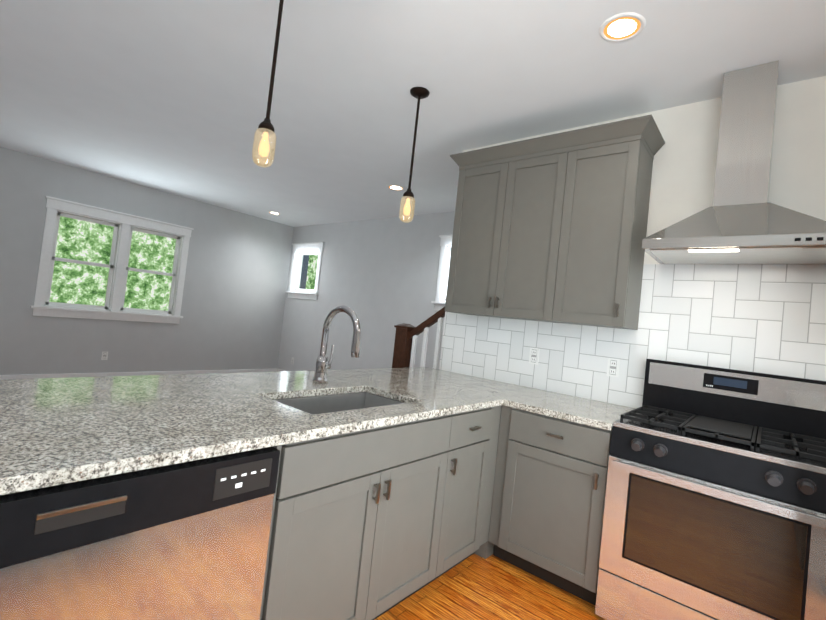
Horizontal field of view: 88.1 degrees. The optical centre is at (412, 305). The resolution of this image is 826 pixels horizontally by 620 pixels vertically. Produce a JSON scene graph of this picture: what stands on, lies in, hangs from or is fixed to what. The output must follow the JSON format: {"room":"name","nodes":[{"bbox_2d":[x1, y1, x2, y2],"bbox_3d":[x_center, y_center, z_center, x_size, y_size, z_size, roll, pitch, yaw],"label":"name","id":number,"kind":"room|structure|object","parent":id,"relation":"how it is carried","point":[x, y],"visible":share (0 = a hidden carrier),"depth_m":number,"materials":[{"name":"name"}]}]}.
{"room":"kitchen","nodes":[
{"label":"kitchen","id":0,"kind":"room"},
{"bbox_2d":[0,147,293,374],"bbox_3d":[-4.896,-0.449,5.041,0.150,2.780,8.020,5,-2,40],"label":"wall","id":1,"kind":"structure","parent":0,"point":[234,290],"depth_m":6.22,"materials":[{"name":"paint"}]},
{"bbox_2d":[101,352,107,359],"bbox_3d":[-4.211,0.685,5.837,0.008,0.115,0.070,5,-2,40],"label":"socket","id":2,"kind":"object","parent":1,"relation":"attached to","point":[104,356],"visible":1,"depth_m":5.83,"materials":[{"name":"white plastic"}]},
{"bbox_2d":[30,196,193,323],"bbox_3d":[-4.081,-0.541,5.942,0.200,1.480,1.760,5,-2,40],"label":"window","id":3,"kind":"structure","parent":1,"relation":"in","point":[125,225],"depth_m":5.87,"materials":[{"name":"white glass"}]},
{"bbox_2d":[0,369,283,379],"bbox_3d":[-1.359,1.167,1.892,9.500,0.130,7.720,5,-2,40],"label":"baseboard","id":4,"kind":"structure","parent":1,"relation":"attached to","point":[36,376],"depth_m":6.03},
{"bbox_2d":[277,211,454,370],"bbox_3d":[1.351,0.216,4.891,9.650,2.780,0.150,5,-2,40],"label":"wall","id":5,"kind":"structure","parent":0,"point":[378,277],"depth_m":6.54,"materials":[{"name":"paint"}]},
{"bbox_2d":[285,242,324,299],"bbox_3d":[-1.892,-0.618,7.655,0.920,1.005,0.200,5,-2,40],"label":"window","id":6,"kind":"structure","parent":5,"relation":"in","point":[301,250],"depth_m":7.70,"materials":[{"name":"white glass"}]},
{"bbox_2d":[431,235,452,310],"bbox_3d":[0.700,-0.407,5.465,0.920,1.005,0.200,5,-2,40],"label":"window","id":7,"kind":"structure","parent":5,"relation":"in","point":[445,245],"depth_m":5.66,"materials":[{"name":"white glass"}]},
{"bbox_2d":[0,0,825,226],"bbox_3d":[-1.063,-1.591,1.977,9.800,0.120,8.020,5,-2,40],"label":"ceiling","id":8,"kind":"structure","parent":0,"point":[170,96],"depth_m":2.72,"materials":[{"name":"paint"}]},
{"bbox_2d":[252,0,283,167],"bbox_3d":[-0.636,-1.056,1.943,0.128,0.854,0.128,5,-2,40],"label":"pendant light","id":9,"kind":"object","parent":8,"relation":"hanging from","point":[265,128],"visible":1,"depth_m":1.93,"materials":[{"name":"brown metal"}]},
{"bbox_2d":[399,87,429,222],"bbox_3d":[-0.002,-0.962,2.761,0.128,0.854,0.128,5,-2,40],"label":"pendant light","id":10,"kind":"object","parent":8,"relation":"hanging from","point":[418,93],"visible":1,"depth_m":2.74,"materials":[{"name":"brown metal"}]},
{"bbox_2d":[375,554,605,619],"bbox_3d":[-1.372,1.291,1.888,9.800,0.120,8.020,5,-2,40],"label":"floor","id":11,"kind":"structure","parent":0,"point":[477,587],"depth_m":2.08,"materials":[{"name":"brown wood"}]},
{"bbox_2d":[0,447,279,619],"bbox_3d":[-0.881,0.824,1.232,0.593,0.872,0.659,5,-2,40],"label":"dishwasher","id":12,"kind":"object","parent":11,"relation":"on","point":[189,540],"visible":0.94,"depth_m":1.04,"materials":[{"name":"silver metal"}]},
{"bbox_2d":[260,392,501,619],"bbox_3d":[-0.223,0.917,2.031,0.623,0.877,2.857,5,-2,40],"label":"base cabinet","id":13,"kind":"object","parent":11,"relation":"on","point":[371,524],"visible":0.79,"depth_m":1.68,"materials":[{"name":"paint"}]},
{"bbox_2d":[0,367,635,494],"bbox_3d":[-0.162,0.462,2.017,1.676,0.034,2.870,5,-2,40],"label":"countertop","id":14,"kind":"structure","parent":13,"relation":"on","point":[56,431],"depth_m":1.50,"materials":[{"name":"grey stone"}]},
{"bbox_2d":[313,305,360,382],"bbox_3d":[-0.379,0.213,2.275,0.324,0.428,0.121,5,-2,40],"label":"faucet","id":15,"kind":"object","parent":14,"relation":"on","point":[323,364],"visible":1,"depth_m":2.30,"materials":[{"name":"silver metal"}]},
{"bbox_2d":[274,392,402,414],"bbox_3d":[-0.333,0.562,1.984,0.432,0.200,0.692,5,-2,40],"label":"sink basin","id":16,"kind":"object","parent":14,"relation":"in","point":[312,405],"visible":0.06,"depth_m":2.22,"materials":[{"name":"metal"}]},
{"bbox_2d":[392,307,444,368],"bbox_3d":[0.306,0.744,4.132,0.536,1.462,1.028,5,-2,40],"label":"stair railing","id":17,"kind":"object","parent":11,"relation":"on","point":[405,345],"depth_m":3.84,"materials":[{"name":"brown wood"}]},
{"bbox_2d":[488,405,611,605],"bbox_3d":[0.889,1.050,2.481,0.593,0.877,0.725,5,-2,40],"label":"base cabinet","id":18,"kind":"object","parent":11,"relation":"on","point":[548,503],"visible":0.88,"depth_m":2.21,"materials":[{"name":"paint"}]},
{"bbox_2d":[595,359,825,619],"bbox_3d":[1.417,0.917,2.001,0.802,1.225,0.745,5,-2,40],"label":"range","id":19,"kind":"object","parent":11,"relation":"on","point":[715,503],"visible":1,"depth_m":1.83,"materials":[{"name":"silver metal"}]},
{"bbox_2d":[444,76,825,407],"bbox_3d":[2.091,0.211,2.134,4.670,2.780,0.120,5,-2,40],"label":"wall","id":20,"kind":"structure","parent":0,"point":[683,172],"depth_m":2.48,"materials":[{"name":"paint"}]},
{"bbox_2d":[529,347,539,364],"bbox_3d":[0.863,0.359,3.047,0.070,0.115,0.008,5,-2,40],"label":"socket","id":21,"kind":"object","parent":20,"relation":"attached to","point":[534,356],"depth_m":3.04,"materials":[{"name":"white plastic"}]},
{"bbox_2d":[445,114,664,329],"bbox_3d":[0.854,-0.487,2.900,1.346,1.170,0.398,5,-2,40],"label":"upper cabinet","id":22,"kind":"object","parent":20,"relation":"attached to","point":[551,228],"visible":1,"depth_m":2.67,"materials":[{"name":"paint"}]},
{"bbox_2d":[606,358,619,376],"bbox_3d":[1.267,0.392,2.705,0.070,0.115,0.008,5,-2,40],"label":"socket","id":23,"kind":"object","parent":20,"relation":"attached to","point":[613,364],"depth_m":2.70,"materials":[{"name":"white plastic"}]},
{"bbox_2d":[439,264,825,407],"bbox_3d":[1.552,0.197,2.502,3.368,0.885,0.008,5,-2,40],"label":"tile backsplash","id":24,"kind":"structure","parent":20,"relation":"attached to","point":[766,318],"depth_m":2.53,"materials":[{"name":"white tile"}]},
{"bbox_2d":[642,60,825,263],"bbox_3d":[1.692,-0.732,2.167,0.782,0.984,0.493,5,-2,40],"label":"range hood","id":25,"kind":"object","parent":20,"relation":"attached to","point":[742,220],"visible":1,"depth_m":2.14,"materials":[{"name":"silver metal"}]},
{"label":"outside","id":26,"kind":"structure","parent":0,"visible":0},
{"bbox_2d":[49,216,317,310],"bbox_3d":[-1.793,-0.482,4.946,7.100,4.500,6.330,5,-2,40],"label":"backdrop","id":27,"kind":"structure","parent":26,"point":[87,238],"depth_m":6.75,"materials":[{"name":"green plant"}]}
]}

